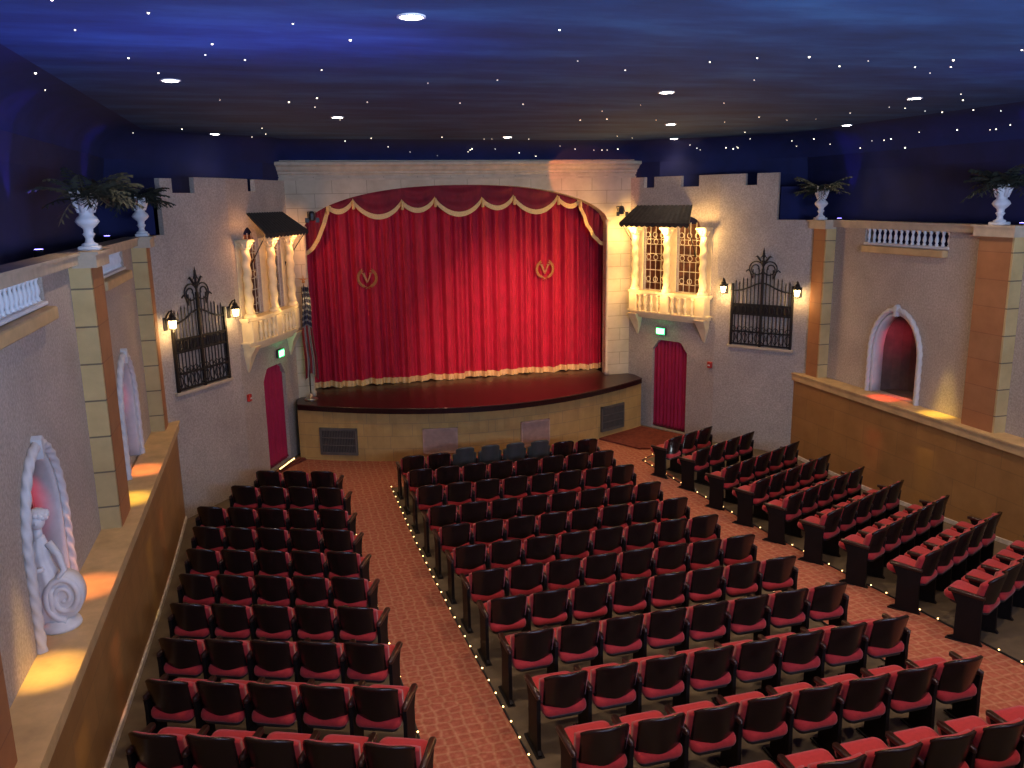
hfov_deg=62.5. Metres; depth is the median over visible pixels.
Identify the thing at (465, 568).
seat cushion
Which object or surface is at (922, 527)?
seat cushion
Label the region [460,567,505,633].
seat
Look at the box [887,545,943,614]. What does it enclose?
seat
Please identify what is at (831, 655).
seat cushion
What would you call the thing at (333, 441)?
vent grille
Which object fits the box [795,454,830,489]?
seat
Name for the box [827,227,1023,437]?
wall
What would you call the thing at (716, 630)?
seat cushion
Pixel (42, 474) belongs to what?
wall niche
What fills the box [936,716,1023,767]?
seat
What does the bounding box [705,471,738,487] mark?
seat cushion
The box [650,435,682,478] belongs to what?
seat
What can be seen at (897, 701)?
seat cushion
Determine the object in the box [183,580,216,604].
seat cushion
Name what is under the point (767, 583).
seat cushion
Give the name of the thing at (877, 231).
wall
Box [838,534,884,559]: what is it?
seat cushion
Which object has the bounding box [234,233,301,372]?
balcony
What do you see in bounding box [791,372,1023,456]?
trim
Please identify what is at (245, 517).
seat
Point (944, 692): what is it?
seat cushion
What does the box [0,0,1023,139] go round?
ceiling
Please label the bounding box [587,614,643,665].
seat
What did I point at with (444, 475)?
seat
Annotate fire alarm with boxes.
[247,394,251,401]
[707,361,711,367]
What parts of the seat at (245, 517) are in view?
frame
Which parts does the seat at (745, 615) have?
armrest, frame, backrest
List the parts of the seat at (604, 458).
backrest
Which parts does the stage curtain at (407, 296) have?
curtain panel, curtain panel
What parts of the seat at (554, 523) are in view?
frame, backrest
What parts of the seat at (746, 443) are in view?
frame, frame, backrest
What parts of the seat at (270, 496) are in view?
frame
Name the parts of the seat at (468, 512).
backrest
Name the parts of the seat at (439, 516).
armrest, frame, backrest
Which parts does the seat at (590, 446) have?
backrest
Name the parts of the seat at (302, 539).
frame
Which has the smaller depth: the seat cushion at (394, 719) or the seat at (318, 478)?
the seat cushion at (394, 719)
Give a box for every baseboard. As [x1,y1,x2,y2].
[104,516,186,767]
[798,456,1012,544]
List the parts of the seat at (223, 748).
frame, armrest, backrest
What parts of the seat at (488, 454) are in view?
backrest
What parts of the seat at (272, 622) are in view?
frame, armrest, backrest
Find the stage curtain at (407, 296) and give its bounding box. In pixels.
[307,201,602,387]
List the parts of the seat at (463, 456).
backrest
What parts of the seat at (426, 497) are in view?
armrest, frame, backrest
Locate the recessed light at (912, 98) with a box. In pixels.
[906,97,922,99]
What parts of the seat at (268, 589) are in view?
frame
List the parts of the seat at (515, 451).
backrest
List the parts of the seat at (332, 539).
frame, backrest, frame, armrest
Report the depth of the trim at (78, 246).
9.91 m
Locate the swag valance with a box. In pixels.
[305,185,602,254]
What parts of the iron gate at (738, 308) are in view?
sill, scrolled panel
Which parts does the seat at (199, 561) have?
frame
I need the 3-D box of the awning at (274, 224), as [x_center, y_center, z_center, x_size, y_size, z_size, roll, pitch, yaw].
[-4.775,-2.902,17.111,0.521,1.149,2.020,1,12,10]
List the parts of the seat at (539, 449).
backrest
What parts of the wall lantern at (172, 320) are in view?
glass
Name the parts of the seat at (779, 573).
frame, backrest, frame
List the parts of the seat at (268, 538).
frame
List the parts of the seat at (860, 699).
frame, armrest, backrest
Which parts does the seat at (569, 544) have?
frame, backrest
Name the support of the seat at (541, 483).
on the floor at (1009, 639)
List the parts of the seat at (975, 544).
armrest, frame, backrest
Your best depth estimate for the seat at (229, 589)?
10.58 m
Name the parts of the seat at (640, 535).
frame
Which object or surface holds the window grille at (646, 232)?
attached to the balcony at (666, 303)
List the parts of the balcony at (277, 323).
wall panel, wall panel, parapet panel, rail, wall panel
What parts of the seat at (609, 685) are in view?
frame, armrest, backrest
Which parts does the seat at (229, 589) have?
frame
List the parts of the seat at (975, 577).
armrest, frame, backrest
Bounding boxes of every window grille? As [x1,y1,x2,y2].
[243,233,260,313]
[274,242,281,306]
[644,226,663,290]
[677,228,700,293]
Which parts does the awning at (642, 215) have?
support rod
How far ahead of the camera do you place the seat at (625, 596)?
9.94 m
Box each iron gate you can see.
[171,267,233,396]
[727,248,794,352]
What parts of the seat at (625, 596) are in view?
frame, backrest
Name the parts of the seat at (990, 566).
armrest, frame, backrest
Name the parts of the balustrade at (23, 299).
rail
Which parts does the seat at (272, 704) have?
armrest, frame, backrest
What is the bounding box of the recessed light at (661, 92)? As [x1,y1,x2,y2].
[658,91,674,93]
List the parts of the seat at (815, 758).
armrest, backrest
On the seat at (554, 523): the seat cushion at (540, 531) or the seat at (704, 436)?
the seat cushion at (540, 531)
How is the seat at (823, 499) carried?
on the floor at (1009, 639)
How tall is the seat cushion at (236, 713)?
0.142 m
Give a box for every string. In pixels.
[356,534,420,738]
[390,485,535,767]
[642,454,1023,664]
[773,591,952,704]
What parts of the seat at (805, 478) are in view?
frame, backrest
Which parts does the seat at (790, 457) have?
frame, frame, backrest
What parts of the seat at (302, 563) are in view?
frame, backrest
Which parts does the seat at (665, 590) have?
armrest, frame, backrest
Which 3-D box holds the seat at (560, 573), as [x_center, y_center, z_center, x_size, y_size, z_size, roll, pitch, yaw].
[0.595,2.560,10.937,0.522,0.860,0.589,-4,13,-15]
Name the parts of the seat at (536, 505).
backrest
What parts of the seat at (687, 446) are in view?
frame, backrest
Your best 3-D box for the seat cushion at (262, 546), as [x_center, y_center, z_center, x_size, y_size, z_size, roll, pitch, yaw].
[-3.499,2.395,12.638,0.444,0.142,0.505,1,12,8]
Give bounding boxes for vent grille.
[319,427,358,455]
[422,427,457,453]
[520,418,549,446]
[600,402,624,431]
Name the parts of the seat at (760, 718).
frame, armrest, backrest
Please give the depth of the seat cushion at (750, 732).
7.22 m
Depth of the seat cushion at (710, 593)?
10.23 m
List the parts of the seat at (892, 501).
frame, frame, backrest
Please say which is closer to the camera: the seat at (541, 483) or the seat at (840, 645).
the seat at (840, 645)
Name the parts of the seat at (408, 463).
frame, backrest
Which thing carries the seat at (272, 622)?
on the floor at (1009, 639)
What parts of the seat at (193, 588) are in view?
frame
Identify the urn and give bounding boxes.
[25,167,144,250]
[107,187,175,236]
[794,176,852,219]
[960,164,1023,224]
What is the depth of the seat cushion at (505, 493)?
14.66 m
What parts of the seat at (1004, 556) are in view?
armrest, frame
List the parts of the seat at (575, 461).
backrest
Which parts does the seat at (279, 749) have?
frame, armrest, backrest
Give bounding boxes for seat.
[126,722,199,767]
[143,673,207,733]
[156,635,205,680]
[167,602,211,638]
[177,573,216,605]
[182,725,254,767]
[184,548,221,577]
[191,526,225,553]
[192,675,256,735]
[195,506,227,528]
[201,636,250,681]
[208,603,252,639]
[214,574,254,606]
[218,549,255,577]
[222,527,257,553]
[225,507,257,529]
[229,485,259,509]
[239,727,311,767]
[243,676,305,738]
[246,637,296,682]
[249,603,294,640]
[251,575,292,606]
[253,550,290,576]
[254,470,283,513]
[254,527,289,552]
[255,507,288,532]
[257,486,287,509]
[281,471,310,510]
[285,486,316,513]
[285,508,318,533]
[286,528,321,554]
[288,550,326,606]
[289,575,330,636]
[291,604,336,641]
[293,638,343,682]
[295,678,356,739]
[298,730,368,767]
[308,471,343,509]
[314,487,351,514]
[316,508,357,534]
[319,529,363,556]
[323,551,370,606]
[328,576,379,637]
[333,605,389,643]
[339,639,402,685]
[347,680,417,738]
[358,732,435,767]
[396,455,424,499]
[402,468,432,514]
[410,484,443,533]
[421,504,456,556]
[425,452,450,473]
[432,465,459,490]
[432,523,470,579]
[442,481,471,507]
[445,543,486,603]
[450,447,475,471]
[456,501,487,527]
[459,463,486,486]
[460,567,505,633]
[469,519,503,547]
[471,478,500,503]
[476,444,500,468]
[477,594,527,665]
[485,460,512,505]
[485,539,521,570]
[486,497,517,523]
[498,628,554,707]
[499,475,527,500]
[501,442,525,465]
[502,515,535,542]
[503,562,543,596]
[512,457,538,480]
[516,494,547,519]
[518,588,568,631]
[520,534,556,565]
[524,670,588,759]
[525,440,549,463]
[526,472,554,496]
[534,511,567,538]
[537,455,564,477]
[541,557,580,590]
[543,620,599,673]
[546,491,576,515]
[549,441,573,460]
[553,470,581,493]
[554,530,590,560]
[556,720,629,767]
[558,582,608,625]
[563,452,589,475]
[565,507,598,533]
[573,438,599,458]
[573,661,638,724]
[575,487,605,511]
[577,467,608,495]
[578,552,617,585]
[587,450,615,472]
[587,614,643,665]
[588,526,623,555]
[596,504,628,528]
[599,577,648,619]
[603,484,633,508]
[605,464,636,492]
[611,710,685,767]
[614,547,652,580]
[621,522,655,551]
[621,653,686,715]
[626,500,658,525]
[629,607,686,658]
[631,481,663,503]
[635,571,686,613]
[649,543,687,604]
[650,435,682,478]
[653,518,687,574]
[656,497,689,546]
[665,701,739,767]
[666,430,697,473]
[669,645,734,706]
[670,600,728,651]
[672,566,723,607]
[677,446,710,491]
[684,514,720,569]
[684,538,721,599]
[685,426,712,455]
[693,441,725,486]
[705,462,740,510]
[711,594,768,647]
[711,637,779,705]
[712,436,740,471]
[713,691,791,767]
[716,560,760,601]
[718,534,757,565]
[720,760,807,767]
[721,456,756,504]
[726,431,754,466]
[732,476,770,527]
[737,451,771,485]
[745,555,798,596]
[749,470,786,520]
[750,588,808,640]
[752,446,785,480]
[755,629,824,695]
[762,490,804,544]
[762,682,842,767]
[765,464,801,501]
[766,441,799,475]
[777,748,866,767]
[779,484,820,537]
[780,459,816,494]
[788,582,848,632]
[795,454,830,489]
[795,478,835,518]
[797,506,843,565]
[797,622,867,686]
[810,472,850,511]
[810,673,890,759]
[815,499,859,556]
[825,466,864,504]
[831,492,874,539]
[832,737,922,767]
[838,525,889,587]
[838,613,910,677]
[846,486,889,534]
[856,517,905,578]
[856,664,937,745]
[861,480,903,526]
[872,509,921,566]
[885,726,976,767]
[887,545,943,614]
[888,502,935,554]
[900,651,983,729]
[902,495,949,545]
[904,536,959,603]
[920,527,974,591]
[936,519,988,580]
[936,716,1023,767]
[944,570,1008,646]
[950,511,1002,571]
[961,559,1023,633]
[977,555,1023,620]
[985,705,1023,767]
[992,549,1023,607]
[1006,535,1023,555]
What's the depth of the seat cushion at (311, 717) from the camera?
7.67 m
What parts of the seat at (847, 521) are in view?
armrest, frame, backrest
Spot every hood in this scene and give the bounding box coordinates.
[167,310,177,320]
[230,299,239,308]
[720,278,726,286]
[793,281,801,289]
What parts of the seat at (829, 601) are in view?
armrest, frame, backrest, armrest, frame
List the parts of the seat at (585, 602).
armrest, frame, backrest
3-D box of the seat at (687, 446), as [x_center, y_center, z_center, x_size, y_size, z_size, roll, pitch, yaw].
[3.510,1.344,17.430,0.522,0.860,0.589,-11,16,-40]
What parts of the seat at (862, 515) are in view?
frame, backrest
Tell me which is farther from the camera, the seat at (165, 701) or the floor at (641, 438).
the floor at (641, 438)
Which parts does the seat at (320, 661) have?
frame, armrest, backrest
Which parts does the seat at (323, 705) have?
armrest, frame, backrest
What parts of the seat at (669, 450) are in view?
armrest, frame, backrest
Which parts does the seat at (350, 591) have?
frame, backrest, frame, armrest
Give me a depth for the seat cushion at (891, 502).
13.68 m
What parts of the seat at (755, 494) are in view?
frame, armrest, backrest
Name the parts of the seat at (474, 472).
backrest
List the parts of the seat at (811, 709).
frame, armrest, backrest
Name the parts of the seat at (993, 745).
armrest, frame, backrest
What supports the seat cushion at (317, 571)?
on the seat at (302, 563)
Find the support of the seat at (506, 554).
on the floor at (1009, 639)
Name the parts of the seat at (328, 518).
frame, backrest, frame, armrest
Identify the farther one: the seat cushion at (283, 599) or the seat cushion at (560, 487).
the seat cushion at (560, 487)
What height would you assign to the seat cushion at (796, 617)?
0.142 m
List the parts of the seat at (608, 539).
frame, backrest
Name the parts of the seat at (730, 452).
frame, backrest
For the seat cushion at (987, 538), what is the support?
on the seat at (986, 552)
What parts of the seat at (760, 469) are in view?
frame, backrest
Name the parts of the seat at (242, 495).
frame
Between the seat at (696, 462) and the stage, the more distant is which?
the stage
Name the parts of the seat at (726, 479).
frame, armrest, backrest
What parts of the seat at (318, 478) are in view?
backrest, frame, armrest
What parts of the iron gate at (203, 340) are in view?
scrolled panel, sill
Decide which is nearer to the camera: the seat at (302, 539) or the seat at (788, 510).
the seat at (302, 539)
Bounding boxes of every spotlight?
[305,211,319,222]
[616,206,627,215]
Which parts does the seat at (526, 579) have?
frame, backrest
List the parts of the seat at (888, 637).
frame, armrest, backrest, frame, armrest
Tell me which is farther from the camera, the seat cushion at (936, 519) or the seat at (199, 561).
the seat cushion at (936, 519)
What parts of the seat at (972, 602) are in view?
frame, armrest, backrest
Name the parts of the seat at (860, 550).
frame, armrest, backrest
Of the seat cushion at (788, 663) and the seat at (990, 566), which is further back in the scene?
the seat at (990, 566)
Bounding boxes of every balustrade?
[0,278,58,349]
[102,252,132,290]
[861,229,949,257]
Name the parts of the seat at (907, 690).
frame, armrest, backrest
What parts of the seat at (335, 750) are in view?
frame, armrest, backrest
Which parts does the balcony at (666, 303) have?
wall panel, rail, wall panel, parapet panel, wall panel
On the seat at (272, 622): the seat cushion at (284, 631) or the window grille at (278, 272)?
the seat cushion at (284, 631)
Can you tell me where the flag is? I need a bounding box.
[298,277,318,400]
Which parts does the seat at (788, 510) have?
frame, armrest, backrest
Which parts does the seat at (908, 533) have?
armrest, frame, backrest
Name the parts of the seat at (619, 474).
frame, backrest, frame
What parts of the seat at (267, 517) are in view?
frame, backrest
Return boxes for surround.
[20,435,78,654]
[117,348,144,480]
[864,305,922,405]
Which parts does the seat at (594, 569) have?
frame, backrest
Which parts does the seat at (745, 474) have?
frame, backrest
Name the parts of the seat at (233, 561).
frame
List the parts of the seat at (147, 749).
frame, armrest, backrest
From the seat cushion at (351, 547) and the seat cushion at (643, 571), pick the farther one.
the seat cushion at (351, 547)
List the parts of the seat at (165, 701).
frame, armrest, backrest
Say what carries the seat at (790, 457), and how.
on the floor at (1009, 639)
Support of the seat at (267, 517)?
on the floor at (1009, 639)
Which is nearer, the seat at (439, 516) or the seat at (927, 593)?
the seat at (927, 593)
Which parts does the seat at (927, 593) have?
armrest, frame, backrest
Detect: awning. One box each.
[246,211,307,266]
[619,205,695,256]
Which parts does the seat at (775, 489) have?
frame, backrest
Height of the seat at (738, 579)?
0.860 m
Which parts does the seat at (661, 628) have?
armrest, frame, backrest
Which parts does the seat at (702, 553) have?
frame, backrest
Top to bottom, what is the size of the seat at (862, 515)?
0.860 m
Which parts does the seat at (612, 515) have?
frame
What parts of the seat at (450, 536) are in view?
armrest, frame, backrest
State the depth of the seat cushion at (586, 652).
8.78 m
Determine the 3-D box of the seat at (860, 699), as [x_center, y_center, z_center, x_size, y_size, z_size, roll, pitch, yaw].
[3.075,2.910,7.676,0.522,0.860,0.589,-4,13,-15]
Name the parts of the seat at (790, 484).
frame, backrest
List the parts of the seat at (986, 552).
armrest, frame, armrest, frame, backrest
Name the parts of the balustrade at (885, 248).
rail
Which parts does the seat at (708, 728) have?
armrest, frame, backrest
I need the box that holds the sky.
[0,130,1023,263]
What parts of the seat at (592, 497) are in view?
backrest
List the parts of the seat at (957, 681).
frame, armrest, backrest, frame, armrest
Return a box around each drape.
[264,364,288,467]
[653,340,686,431]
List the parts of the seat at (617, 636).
armrest, frame, backrest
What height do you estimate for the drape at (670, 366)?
2.130 m
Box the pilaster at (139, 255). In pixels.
[131,247,167,431]
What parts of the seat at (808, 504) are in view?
frame, backrest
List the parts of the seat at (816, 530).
frame, armrest, backrest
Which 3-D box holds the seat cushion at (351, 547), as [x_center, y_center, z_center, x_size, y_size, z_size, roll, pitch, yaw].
[-2.508,2.388,12.498,0.444,0.142,0.505,1,12,8]
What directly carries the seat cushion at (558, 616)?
on the seat at (549, 607)
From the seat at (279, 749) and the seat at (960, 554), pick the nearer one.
the seat at (279, 749)
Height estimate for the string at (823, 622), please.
0.604 m
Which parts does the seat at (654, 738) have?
armrest, frame, backrest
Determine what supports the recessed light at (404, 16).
in the ceiling
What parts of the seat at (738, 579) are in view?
frame, backrest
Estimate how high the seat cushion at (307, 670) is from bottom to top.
0.142 m
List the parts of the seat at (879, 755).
armrest, backrest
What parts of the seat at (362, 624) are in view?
frame, armrest, backrest, frame, armrest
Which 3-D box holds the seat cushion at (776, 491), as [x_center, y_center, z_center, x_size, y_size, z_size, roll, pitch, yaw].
[4.436,1.816,14.716,0.444,0.142,0.505,-12,16,-40]
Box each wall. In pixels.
[0,248,150,708]
[0,652,17,767]
[48,437,184,767]
[96,196,155,241]
[132,177,250,518]
[225,178,299,485]
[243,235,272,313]
[274,160,634,397]
[628,174,720,434]
[711,172,813,450]
[780,186,824,219]
[790,381,1023,541]
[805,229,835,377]
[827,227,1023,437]
[876,230,948,246]
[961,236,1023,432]
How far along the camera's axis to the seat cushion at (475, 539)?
12.44 m
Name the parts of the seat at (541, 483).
backrest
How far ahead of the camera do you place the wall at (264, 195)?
17.03 m
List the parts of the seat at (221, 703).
frame, armrest, backrest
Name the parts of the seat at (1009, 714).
armrest, frame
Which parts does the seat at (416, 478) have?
armrest, frame, backrest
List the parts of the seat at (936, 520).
armrest, frame, armrest, frame, backrest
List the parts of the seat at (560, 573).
frame, backrest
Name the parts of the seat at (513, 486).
backrest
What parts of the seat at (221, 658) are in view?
frame, armrest, backrest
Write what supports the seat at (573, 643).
on the floor at (1009, 639)
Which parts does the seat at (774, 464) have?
frame, backrest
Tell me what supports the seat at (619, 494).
on the floor at (1009, 639)
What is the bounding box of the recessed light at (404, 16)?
[396,13,425,20]
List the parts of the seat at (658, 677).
frame, armrest, backrest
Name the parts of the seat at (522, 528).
frame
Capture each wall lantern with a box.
[162,310,177,331]
[226,299,239,319]
[720,278,727,294]
[793,281,801,299]
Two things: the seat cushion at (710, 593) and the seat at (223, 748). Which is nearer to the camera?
the seat at (223, 748)
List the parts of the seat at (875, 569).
armrest, frame, backrest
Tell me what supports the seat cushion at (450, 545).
on the seat at (450, 536)
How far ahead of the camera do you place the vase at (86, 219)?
9.43 m
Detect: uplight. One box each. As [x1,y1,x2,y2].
[33,249,44,256]
[103,236,110,240]
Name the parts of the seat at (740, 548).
frame, backrest, frame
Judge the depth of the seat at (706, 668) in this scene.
8.09 m
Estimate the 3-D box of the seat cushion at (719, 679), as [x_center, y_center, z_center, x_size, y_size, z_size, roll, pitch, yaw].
[1.875,2.801,8.348,0.444,0.142,0.505,-4,13,-15]
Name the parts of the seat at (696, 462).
armrest, frame, backrest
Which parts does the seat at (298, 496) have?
frame, backrest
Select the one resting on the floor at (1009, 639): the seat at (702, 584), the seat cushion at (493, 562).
the seat at (702, 584)
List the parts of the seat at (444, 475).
backrest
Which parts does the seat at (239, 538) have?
frame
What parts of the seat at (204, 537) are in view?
frame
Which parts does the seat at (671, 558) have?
frame, backrest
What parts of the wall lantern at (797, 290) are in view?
glass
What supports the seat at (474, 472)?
on the floor at (1009, 639)
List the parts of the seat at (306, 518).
frame, backrest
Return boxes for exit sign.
[276,348,284,357]
[656,327,666,334]
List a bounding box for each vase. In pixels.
[74,197,102,250]
[132,198,149,236]
[813,190,827,219]
[988,185,1010,224]
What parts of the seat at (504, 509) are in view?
backrest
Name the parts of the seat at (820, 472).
frame, frame, backrest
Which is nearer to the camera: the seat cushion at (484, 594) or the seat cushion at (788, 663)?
the seat cushion at (788, 663)
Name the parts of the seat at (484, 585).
armrest, frame, backrest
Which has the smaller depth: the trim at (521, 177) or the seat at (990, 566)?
the seat at (990, 566)
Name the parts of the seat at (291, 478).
backrest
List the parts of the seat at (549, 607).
armrest, frame, backrest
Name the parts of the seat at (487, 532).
frame, backrest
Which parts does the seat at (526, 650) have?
armrest, frame, backrest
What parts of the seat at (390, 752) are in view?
armrest, backrest, armrest, frame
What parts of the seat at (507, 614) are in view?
armrest, frame, backrest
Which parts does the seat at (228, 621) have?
frame, armrest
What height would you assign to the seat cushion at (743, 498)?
0.142 m
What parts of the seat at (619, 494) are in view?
backrest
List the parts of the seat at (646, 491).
backrest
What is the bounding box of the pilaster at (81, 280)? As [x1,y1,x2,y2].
[68,266,130,529]
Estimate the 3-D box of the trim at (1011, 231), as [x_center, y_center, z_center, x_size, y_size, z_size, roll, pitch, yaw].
[7.409,-2.329,12.837,0.280,0.173,0.830,-4,13,-15]
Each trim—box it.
[0,237,138,289]
[0,246,78,264]
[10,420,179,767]
[70,248,110,268]
[134,236,155,247]
[274,160,641,176]
[278,176,635,180]
[303,219,610,395]
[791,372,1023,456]
[808,220,835,228]
[833,220,974,232]
[971,224,1023,237]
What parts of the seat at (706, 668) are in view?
armrest, frame, backrest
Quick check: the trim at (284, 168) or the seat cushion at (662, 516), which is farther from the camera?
the trim at (284, 168)
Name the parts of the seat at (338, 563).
frame, backrest, frame, armrest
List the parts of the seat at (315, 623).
frame, armrest, backrest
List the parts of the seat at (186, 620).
frame, armrest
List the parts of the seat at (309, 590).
frame, backrest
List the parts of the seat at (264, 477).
backrest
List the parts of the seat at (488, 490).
backrest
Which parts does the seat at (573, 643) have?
armrest, frame, backrest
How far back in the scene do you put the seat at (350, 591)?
10.38 m
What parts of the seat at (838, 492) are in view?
frame, backrest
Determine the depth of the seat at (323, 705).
7.65 m
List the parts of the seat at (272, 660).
frame, armrest, backrest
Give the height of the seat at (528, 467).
0.860 m
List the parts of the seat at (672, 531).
frame, backrest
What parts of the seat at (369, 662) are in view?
frame, armrest, backrest, frame, armrest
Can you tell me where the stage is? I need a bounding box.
[296,368,641,460]
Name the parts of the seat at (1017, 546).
armrest, frame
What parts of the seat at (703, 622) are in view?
armrest, frame, backrest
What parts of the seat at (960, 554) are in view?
armrest, frame, backrest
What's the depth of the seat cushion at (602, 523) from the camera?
12.96 m
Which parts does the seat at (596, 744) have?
armrest, frame, backrest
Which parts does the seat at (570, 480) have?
frame, backrest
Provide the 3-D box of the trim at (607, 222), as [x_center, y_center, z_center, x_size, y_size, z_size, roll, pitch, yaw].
[-1.096,-1.831,19.622,7.270,3.770,0.170,-4,13,-15]
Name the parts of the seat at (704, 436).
backrest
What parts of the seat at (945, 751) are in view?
armrest, frame, backrest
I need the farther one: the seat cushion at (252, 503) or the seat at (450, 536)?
the seat cushion at (252, 503)
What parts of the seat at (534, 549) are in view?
frame, backrest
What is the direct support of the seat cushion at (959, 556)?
on the seat at (960, 554)
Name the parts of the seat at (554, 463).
backrest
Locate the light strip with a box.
[279,458,295,470]
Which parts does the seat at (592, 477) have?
backrest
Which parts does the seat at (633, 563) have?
frame, backrest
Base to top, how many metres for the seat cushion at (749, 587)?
0.142 m
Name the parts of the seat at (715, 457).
frame, backrest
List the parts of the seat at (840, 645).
frame, armrest, backrest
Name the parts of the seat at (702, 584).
frame, backrest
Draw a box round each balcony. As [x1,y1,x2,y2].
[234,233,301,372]
[627,226,712,342]
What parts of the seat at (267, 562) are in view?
frame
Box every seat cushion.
[151,678,207,720]
[164,639,205,674]
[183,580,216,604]
[190,554,221,576]
[196,532,225,552]
[201,679,256,722]
[208,640,250,676]
[220,579,254,605]
[224,555,255,576]
[228,533,257,552]
[233,492,259,508]
[252,681,305,724]
[254,641,296,677]
[256,608,294,638]
[257,580,292,605]
[259,534,289,552]
[262,493,287,508]
[266,731,311,750]
[290,493,316,509]
[292,535,321,551]
[293,556,326,577]
[295,581,330,606]
[300,643,343,678]
[303,683,356,726]
[318,494,346,509]
[322,734,368,752]
[324,535,357,554]
[329,557,364,579]
[334,581,372,606]
[339,610,382,640]
[347,644,394,680]
[356,684,409,728]
[379,737,427,757]
[407,477,416,491]
[415,494,442,509]
[427,513,455,530]
[438,532,469,551]
[444,491,471,505]
[451,552,485,574]
[466,576,504,601]
[471,528,502,546]
[472,487,499,502]
[483,602,525,631]
[487,548,520,568]
[500,484,526,498]
[504,524,534,542]
[505,634,552,668]
[506,571,542,595]
[522,543,554,563]
[527,596,566,624]
[528,481,554,495]
[532,671,585,716]
[536,520,566,537]
[544,565,579,589]
[553,627,597,661]
[555,478,580,492]
[556,539,588,558]
[567,516,596,533]
[568,590,606,618]
[581,560,615,584]
[582,476,606,488]
[582,663,635,706]
[590,534,621,554]
[598,512,627,528]
[599,620,641,653]
[608,473,632,486]
[609,584,646,612]
[617,556,650,578]
[623,531,653,550]
[629,509,656,524]
[629,655,683,697]
[643,613,684,646]
[648,579,684,606]
[651,444,680,457]
[652,551,685,574]
[655,528,685,546]
[658,506,685,521]
[672,701,735,752]
[676,647,730,688]
[677,455,708,470]
[682,445,695,452]
[686,577,721,600]
[686,607,725,639]
[687,522,716,542]
[687,549,719,569]
[697,441,710,447]
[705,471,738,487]
[710,457,723,464]
[721,470,753,481]
[721,544,752,564]
[721,640,776,680]
[723,573,757,594]
[724,691,787,741]
[725,451,738,459]
[727,600,765,632]
[730,760,776,767]
[732,485,768,503]
[739,446,751,453]
[749,479,783,497]
[755,468,768,475]
[762,500,800,519]
[762,578,792,589]
[765,632,819,671]
[767,594,804,625]
[770,462,782,470]
[771,474,798,490]
[774,682,837,730]
[779,493,816,512]
[780,748,835,767]
[784,457,796,464]
[786,468,813,484]
[795,487,832,505]
[797,516,839,538]
[800,463,827,478]
[808,588,842,618]
[808,625,862,663]
[810,481,846,499]
[815,509,855,530]
[816,673,885,720]
[825,476,860,492]
[831,502,870,522]
[835,737,888,756]
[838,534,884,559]
[846,495,885,515]
[849,618,903,655]
[856,526,900,550]
[861,489,899,508]
[862,665,931,710]
[872,519,915,541]
[887,555,936,583]
[888,511,930,533]
[902,504,943,525]
[904,546,952,572]
[906,657,976,701]
[920,537,967,563]
[936,529,981,553]
[944,580,999,612]
[950,521,995,544]
[961,569,1014,599]
[977,559,1023,588]
[986,705,1023,724]
[992,549,1021,561]
[1006,540,1023,551]
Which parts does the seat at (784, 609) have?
armrest, frame, backrest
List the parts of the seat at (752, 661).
frame, armrest, backrest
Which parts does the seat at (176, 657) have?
frame, armrest, backrest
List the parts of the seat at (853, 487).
frame, frame, backrest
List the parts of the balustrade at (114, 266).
rail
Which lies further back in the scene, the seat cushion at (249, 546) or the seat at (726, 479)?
the seat at (726, 479)
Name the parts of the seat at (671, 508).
frame, backrest, frame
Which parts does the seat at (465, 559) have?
armrest, frame, backrest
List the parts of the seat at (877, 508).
frame, backrest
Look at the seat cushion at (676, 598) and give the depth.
10.10 m
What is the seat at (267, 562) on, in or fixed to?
on the floor at (1009, 639)
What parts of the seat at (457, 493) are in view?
backrest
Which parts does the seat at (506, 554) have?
frame, backrest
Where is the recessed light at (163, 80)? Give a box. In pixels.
[160,79,180,81]
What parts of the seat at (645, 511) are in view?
frame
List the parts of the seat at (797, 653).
frame, armrest, backrest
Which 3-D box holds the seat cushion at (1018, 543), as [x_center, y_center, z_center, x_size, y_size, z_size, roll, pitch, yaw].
[6.847,2.237,11.144,0.444,0.142,0.505,-12,16,-40]
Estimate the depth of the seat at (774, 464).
16.00 m
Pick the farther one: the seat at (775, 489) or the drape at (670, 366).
the drape at (670, 366)
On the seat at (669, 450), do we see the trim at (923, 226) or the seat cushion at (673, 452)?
the seat cushion at (673, 452)
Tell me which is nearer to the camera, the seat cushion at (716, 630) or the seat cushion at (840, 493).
the seat cushion at (716, 630)
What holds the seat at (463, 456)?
on the floor at (1009, 639)
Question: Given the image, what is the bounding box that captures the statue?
[31,507,86,634]
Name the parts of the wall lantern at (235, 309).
glass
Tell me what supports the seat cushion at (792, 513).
on the seat at (788, 510)
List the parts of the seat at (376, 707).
frame, armrest, backrest, frame, armrest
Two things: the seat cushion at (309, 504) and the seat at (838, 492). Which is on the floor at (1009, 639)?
the seat at (838, 492)
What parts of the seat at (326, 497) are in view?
frame, backrest, frame, armrest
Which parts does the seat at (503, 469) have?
backrest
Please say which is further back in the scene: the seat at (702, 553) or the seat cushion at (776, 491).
the seat cushion at (776, 491)
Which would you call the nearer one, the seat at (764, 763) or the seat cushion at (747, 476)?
the seat at (764, 763)
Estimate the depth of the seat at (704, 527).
12.29 m
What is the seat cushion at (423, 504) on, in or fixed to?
on the seat at (426, 497)
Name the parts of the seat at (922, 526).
armrest, frame, backrest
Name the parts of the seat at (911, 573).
frame, armrest, backrest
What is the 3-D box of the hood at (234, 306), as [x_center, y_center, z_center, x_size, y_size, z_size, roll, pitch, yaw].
[-5.164,-1.496,15.736,0.163,0.190,0.163,-1,12,-1]
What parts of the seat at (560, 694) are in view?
armrest, frame, backrest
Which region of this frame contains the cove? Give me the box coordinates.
[0,44,1023,163]
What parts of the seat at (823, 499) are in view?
frame, backrest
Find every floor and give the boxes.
[110,424,1023,767]
[277,426,654,492]
[277,457,305,472]
[345,488,533,767]
[599,426,683,449]
[616,460,1023,723]
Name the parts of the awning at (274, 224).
support rod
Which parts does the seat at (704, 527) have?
frame, backrest, frame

